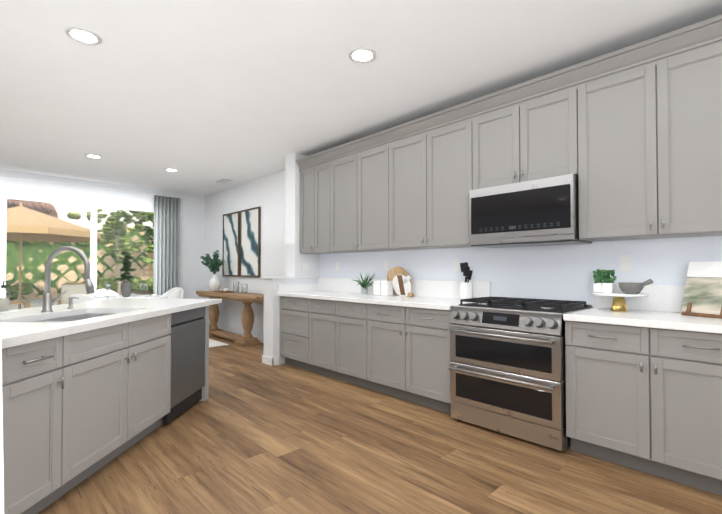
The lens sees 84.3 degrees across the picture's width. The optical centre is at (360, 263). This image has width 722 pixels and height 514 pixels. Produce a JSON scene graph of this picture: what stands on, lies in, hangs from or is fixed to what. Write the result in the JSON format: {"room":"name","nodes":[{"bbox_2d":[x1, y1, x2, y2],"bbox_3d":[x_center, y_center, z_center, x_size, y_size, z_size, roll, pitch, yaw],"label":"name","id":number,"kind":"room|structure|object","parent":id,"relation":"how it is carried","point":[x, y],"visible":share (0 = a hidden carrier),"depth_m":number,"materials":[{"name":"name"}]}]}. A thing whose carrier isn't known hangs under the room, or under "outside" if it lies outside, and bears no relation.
{"room":"kitchen","nodes":[
{"label":"kitchen","id":0,"kind":"room"},
{"bbox_2d":[43,246,94,297],"bbox_3d":[-2.006,0.052,2.729,0.230,0.339,0.240,1,-1,-44],"label":"faucet","id":1,"kind":"object","parent":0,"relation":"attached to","point":[89,286],"depth_m":2.72,"materials":[{"name":"grey metal"}]},
{"bbox_2d":[0,169,204,298],"bbox_3d":[-6.228,-0.082,5.548,8.100,2.750,0.150,1,-1,-44],"label":"wall","id":2,"kind":"structure","parent":0,"point":[192,242],"depth_m":7.60,"materials":[{"name":"white paint"}]},
{"bbox_2d":[0,191,153,307],"bbox_3d":[-5.566,0.093,6.171,4.800,2.420,0.070,1,-1,-44],"label":"sliding glass door","id":3,"kind":"structure","parent":2,"relation":"in","point":[93,204],"depth_m":6.76,"materials":[{"name":"clear glass"}]},
{"bbox_2d":[0,175,183,198],"bbox_3d":[-5.484,-1.338,6.131,5.350,0.030,0.075,1,-1,-44],"label":"rail","id":4,"kind":"object","parent":2,"relation":"attached to","point":[31,179],"visible":0.98,"depth_m":6.81,"materials":[{"name":"silver metal"}]},
{"bbox_2d":[153,195,179,294],"bbox_3d":[-3.764,0.001,7.722,0.474,2.595,0.074,1,-1,-44],"label":"drape","id":5,"kind":"object","parent":4,"relation":"hanging from","point":[166,243],"visible":0.6,"depth_m":7.72,"materials":[{"name":"grey fabric"}]},
{"bbox_2d":[262,153,319,365],"bbox_3d":[-0.925,-0.086,5.346,0.755,2.750,0.270,1,-1,-44],"label":"wall","id":6,"kind":"structure","parent":0,"point":[295,258],"depth_m":5.27,"materials":[{"name":"white paint"}]},
{"bbox_2d":[277,282,320,293],"bbox_3d":[-0.815,0.323,5.272,0.650,0.100,0.020,1,-1,-44],"label":"backsplash","id":7,"kind":"structure","parent":6,"relation":"attached to","point":[281,289],"depth_m":5.25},
{"bbox_2d":[302,262,308,270],"bbox_3d":[-0.744,0.039,5.354,0.126,0.126,0.007,1,-1,-44],"label":"electrical outlet plate","id":8,"kind":"object","parent":6,"relation":"attached to","point":[305,265],"depth_m":5.35,"materials":[{"name":"white plastic"}]},
{"bbox_2d":[0,0,721,195],"bbox_3d":[-2.225,-1.585,1.430,8.400,0.120,11.670,1,-1,-44],"label":"ceiling","id":9,"kind":"structure","parent":0,"point":[202,96],"depth_m":3.08,"materials":[{"name":"paint"}]},
{"bbox_2d":[65,26,101,44],"bbox_3d":[-1.824,-1.500,2.622,0.196,0.012,0.212,1,-1,-44],"label":"recessed light","id":10,"kind":"object","parent":9,"relation":"in","point":[89,37],"depth_m":2.63,"materials":[{"name":"white plastic"}]},
{"bbox_2d":[85,154,101,158],"bbox_3d":[-3.624,-1.454,5.395,0.186,0.012,0.235,1,-1,-44],"label":"recessed light","id":11,"kind":"object","parent":9,"relation":"in","point":[93,156],"depth_m":5.43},
{"bbox_2d":[165,168,178,171],"bbox_3d":[-2.917,-1.442,6.151,0.198,0.012,0.226,1,-1,-44],"label":"recessed light","id":12,"kind":"object","parent":9,"relation":"in","point":[167,169],"depth_m":6.19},
{"bbox_2d":[216,179,231,182],"bbox_3d":[-2.382,-1.429,6.929,0.150,0.011,0.320,1,-1,-44],"label":"ceiling vent","id":13,"kind":"object","parent":9,"relation":"in","point":[223,180],"visible":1,"depth_m":6.93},
{"bbox_2d":[348,47,375,62],"bbox_3d":[0.009,-1.496,2.858,0.201,0.012,0.205,1,-1,-44],"label":"recessed light","id":14,"kind":"object","parent":9,"relation":"in","point":[361,54],"depth_m":2.87,"materials":[{"name":"white plastic"}]},
{"bbox_2d":[37,336,721,513],"bbox_3d":[-2.225,1.274,1.383,8.400,0.100,11.670,1,-1,-44],"label":"floor","id":15,"kind":"structure","parent":0,"point":[252,434],"depth_m":2.44,"materials":[{"name":"brown wood"}]},
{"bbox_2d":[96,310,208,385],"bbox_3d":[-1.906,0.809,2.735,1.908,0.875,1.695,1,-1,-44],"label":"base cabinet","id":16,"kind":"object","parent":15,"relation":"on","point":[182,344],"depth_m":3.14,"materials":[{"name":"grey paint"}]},
{"bbox_2d":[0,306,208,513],"bbox_3d":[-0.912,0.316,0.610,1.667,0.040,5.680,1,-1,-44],"label":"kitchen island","id":17,"kind":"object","parent":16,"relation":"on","point":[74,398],"depth_m":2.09,"materials":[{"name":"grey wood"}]},
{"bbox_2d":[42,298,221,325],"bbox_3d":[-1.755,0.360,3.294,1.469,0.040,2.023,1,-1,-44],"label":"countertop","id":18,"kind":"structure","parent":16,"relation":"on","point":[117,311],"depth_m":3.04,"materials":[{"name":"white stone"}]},
{"bbox_2d":[209,339,228,347],"bbox_3d":[-3.707,1.299,6.299,2.400,0.012,2.100,1,-1,-44],"label":"rug","id":19,"kind":"object","parent":15,"relation":"on","point":[213,343],"visible":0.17,"depth_m":6.45,"materials":[{"name":"white fabric"}]},
{"bbox_2d":[67,294,95,303],"bbox_3d":[-3.859,0.853,5.689,0.547,0.860,0.547,1,-1,-44],"label":"chair","id":20,"kind":"object","parent":19,"relation":"on","point":[83,298],"visible":0.06,"depth_m":5.43,"materials":[{"name":"white fabric"}]},
{"bbox_2d":[91,289,118,296],"bbox_3d":[-4.336,0.872,6.870,0.557,0.860,0.544,1,-1,-44],"label":"chair","id":21,"kind":"object","parent":19,"relation":"on","point":[102,292],"visible":0.06,"depth_m":7.00,"materials":[{"name":"white fabric"}]},
{"bbox_2d":[91,252,166,300],"bbox_3d":[-3.845,0.552,6.526,1.216,1.490,1.216,1,-1,-44],"label":"table","id":22,"kind":"object","parent":19,"relation":"on","point":[126,287],"visible":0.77,"depth_m":6.49,"materials":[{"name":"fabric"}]},
{"bbox_2d":[163,287,183,298],"bbox_3d":[-3.576,0.880,7.367,0.542,0.860,0.558,1,-1,-44],"label":"chair","id":23,"kind":"object","parent":19,"relation":"on","point":[169,293],"visible":0.04,"depth_m":7.58,"materials":[{"name":"white fabric"}]},
{"bbox_2d":[196,250,263,346],"bbox_3d":[-2.166,0.530,6.787,0.473,1.566,2.200,1,-1,-44],"label":"console table","id":24,"kind":"object","parent":15,"relation":"on","point":[247,299],"visible":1,"depth_m":6.73,"materials":[{"name":"brown wood"}]},
{"bbox_2d":[280,298,304,368],"bbox_3d":[-0.571,0.847,5.040,0.650,0.875,0.681,1,-1,-44],"label":"base cabinet","id":25,"kind":"object","parent":15,"relation":"on","point":[292,310],"depth_m":4.86,"materials":[{"name":"grey paint"}]},
{"bbox_2d":[305,298,360,385],"bbox_3d":[-0.022,0.838,4.471,0.650,0.875,1.021,1,-1,-44],"label":"base cabinet","id":26,"kind":"object","parent":15,"relation":"on","point":[332,329],"depth_m":4.29,"materials":[{"name":"grey paint"}]},
{"bbox_2d":[361,302,440,410],"bbox_3d":[0.608,0.827,3.820,0.650,0.875,1.036,1,-1,-44],"label":"base cabinet","id":27,"kind":"object","parent":15,"relation":"on","point":[401,345],"depth_m":3.60,"materials":[{"name":"grey paint"}]},
{"bbox_2d":[449,296,591,450],"bbox_3d":[1.218,0.771,3.091,0.726,0.962,0.840,1,-1,-44],"label":"range","id":28,"kind":"object","parent":15,"relation":"on","point":[508,367],"depth_m":2.83,"materials":[{"name":"silver metal"}]},
{"bbox_2d":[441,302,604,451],"bbox_3d":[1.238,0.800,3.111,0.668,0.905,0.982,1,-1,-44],"label":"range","id":29,"kind":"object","parent":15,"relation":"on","point":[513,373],"depth_m":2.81,"materials":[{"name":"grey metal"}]},
{"bbox_2d":[277,290,476,309],"bbox_3d":[0.069,0.378,4.364,0.680,0.040,2.553,1,-1,-44],"label":"countertop","id":30,"kind":"structure","parent":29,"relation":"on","point":[329,295],"depth_m":4.00,"materials":[{"name":"white stone"}]},
{"bbox_2d":[457,302,584,313],"bbox_3d":[1.263,0.335,3.142,0.540,0.006,0.800,1,-1,-44],"label":"cooktop","id":31,"kind":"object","parent":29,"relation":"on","point":[508,305],"depth_m":2.94,"materials":[{"name":"black metal"}]},
{"bbox_2d":[577,322,721,495],"bbox_3d":[1.904,0.805,2.478,0.650,0.875,0.976,1,-1,-44],"label":"base cabinet","id":32,"kind":"object","parent":15,"relation":"on","point":[649,401],"depth_m":2.27,"materials":[{"name":"grey paint"}]},
{"bbox_2d":[577,306,721,333],"bbox_3d":[2.512,0.337,1.835,0.680,0.040,2.753,1,-1,-44],"label":"countertop","id":33,"kind":"structure","parent":32,"relation":"on","point":[651,319],"depth_m":2.35,"materials":[{"name":"white stone"}]},
{"bbox_2d":[204,170,721,336],"bbox_3d":[0.741,-0.103,4.272,0.150,2.750,11.670,1,-1,-44],"label":"wall","id":34,"kind":"structure","parent":0,"point":[558,272],"depth_m":3.77,"materials":[{"name":"paint"}]},
{"bbox_2d":[222,211,238,276],"bbox_3d":[-2.415,-0.347,7.409,0.033,1.180,0.640,1,-1,-44],"label":"picture frame","id":35,"kind":"object","parent":34,"relation":"attached to","point":[230,267],"depth_m":7.40,"materials":[{"name":"brown wood"}]},
{"bbox_2d":[209,324,263,342],"bbox_3d":[-2.010,1.266,6.977,0.017,0.100,3.625,1,-1,-44],"label":"baseboard","id":36,"kind":"structure","parent":34,"relation":"attached to","point":[261,338],"depth_m":7.16,"materials":[{"name":"white wood"}]},
{"bbox_2d":[239,207,260,276],"bbox_3d":[-1.921,-0.355,6.898,0.033,1.180,0.660,1,-1,-44],"label":"picture frame","id":37,"kind":"object","parent":34,"relation":"attached to","point":[241,257],"depth_m":6.89,"materials":[{"name":"brown wood"}]},
{"bbox_2d":[297,150,324,253],"bbox_3d":[-0.446,-0.748,5.152,0.350,1.228,0.690,1,-1,-44],"label":"upper cabinet","id":38,"kind":"object","parent":34,"relation":"attached to","point":[311,169],"depth_m":5.07,"materials":[{"name":"grey paint"}]},
{"bbox_2d":[336,262,339,270],"bbox_3d":[-0.306,0.038,5.241,0.007,0.120,0.075,1,-1,-44],"label":"electrical outlet plate","id":39,"kind":"object","parent":34,"relation":"attached to","point":[337,263],"depth_m":5.23,"materials":[{"name":"white plastic"}]},
{"bbox_2d":[325,134,396,253],"bbox_3d":[0.082,-0.757,4.606,0.350,1.228,1.070,1,-1,-44],"label":"upper cabinet","id":40,"kind":"object","parent":34,"relation":"attached to","point":[352,170],"depth_m":4.52,"materials":[{"name":"grey paint"}]},
{"bbox_2d":[384,261,388,270],"bbox_3d":[0.299,0.027,4.615,0.007,0.120,0.075,1,-1,-44],"label":"electrical outlet plate","id":41,"kind":"object","parent":34,"relation":"attached to","point":[386,263],"depth_m":4.61,"materials":[{"name":"white plastic"}]},
{"bbox_2d":[381,98,484,249],"bbox_3d":[0.749,-0.768,3.915,0.350,1.228,1.090,1,-1,-44],"label":"upper cabinet","id":42,"kind":"object","parent":34,"relation":"attached to","point":[427,162],"depth_m":3.77,"materials":[{"name":"grey paint"}]},
{"bbox_2d":[453,259,459,270],"bbox_3d":[0.945,0.016,3.946,0.007,0.120,0.075,1,-1,-44],"label":"electrical outlet plate","id":43,"kind":"object","parent":34,"relation":"attached to","point":[456,262],"depth_m":3.94,"materials":[{"name":"white plastic"}]},
{"bbox_2d":[318,278,672,309],"bbox_3d":[1.563,0.251,3.294,0.020,0.180,6.170,1,-1,-44],"label":"backsplash","id":44,"kind":"structure","parent":34,"relation":"attached to","point":[615,296],"depth_m":3.72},
{"bbox_2d":[465,162,591,247],"bbox_3d":[1.353,-0.426,3.235,0.419,0.531,0.824,1,-1,-44],"label":"microwave","id":45,"kind":"object","parent":34,"relation":"attached to","point":[538,207],"depth_m":3.06,"materials":[{"name":"grey metal"}]},
{"bbox_2d":[477,66,580,177],"bbox_3d":[1.378,-1.011,3.269,0.350,0.763,0.840,1,-1,-44],"label":"upper cabinet","id":46,"kind":"object","parent":34,"relation":"attached to","point":[530,125],"depth_m":3.08,"materials":[{"name":"grey paint"}]},
{"bbox_2d":[620,255,631,271],"bbox_3d":[1.939,-0.001,2.918,0.007,0.120,0.075,1,-1,-44],"label":"electrical outlet plate","id":47,"kind":"object","parent":34,"relation":"attached to","point":[625,263],"depth_m":2.91,"materials":[{"name":"white plastic"}]},
{"bbox_2d":[577,14,721,241],"bbox_3d":[1.989,-0.789,2.632,0.350,1.228,1.040,1,-1,-44],"label":"upper cabinet","id":48,"kind":"object","parent":34,"relation":"attached to","point":[625,143],"depth_m":2.52,"materials":[{"name":"grey paint"}]},
{"bbox_2d":[673,261,721,317],"bbox_3d":[2.141,0.147,2.448,0.190,0.318,0.284,1,-1,-44],"label":"cookbook","id":49,"kind":"object","parent":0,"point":[701,295],"depth_m":2.48,"materials":[{"name":"multicoloured paper"}]},
{"label":"outside","id":50,"kind":"structure","parent":0,"visible":0},
{"bbox_3d":[-12.697,1.509,14.450,30.000,0.100,21.680,1,-1,-44],"label":"ground","id":51,"kind":"structure","parent":50,"visible":0},
{"bbox_2d":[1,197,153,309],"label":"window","id":52,"kind":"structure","parent":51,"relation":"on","point":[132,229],"depth_m":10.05,"materials":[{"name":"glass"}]}
]}

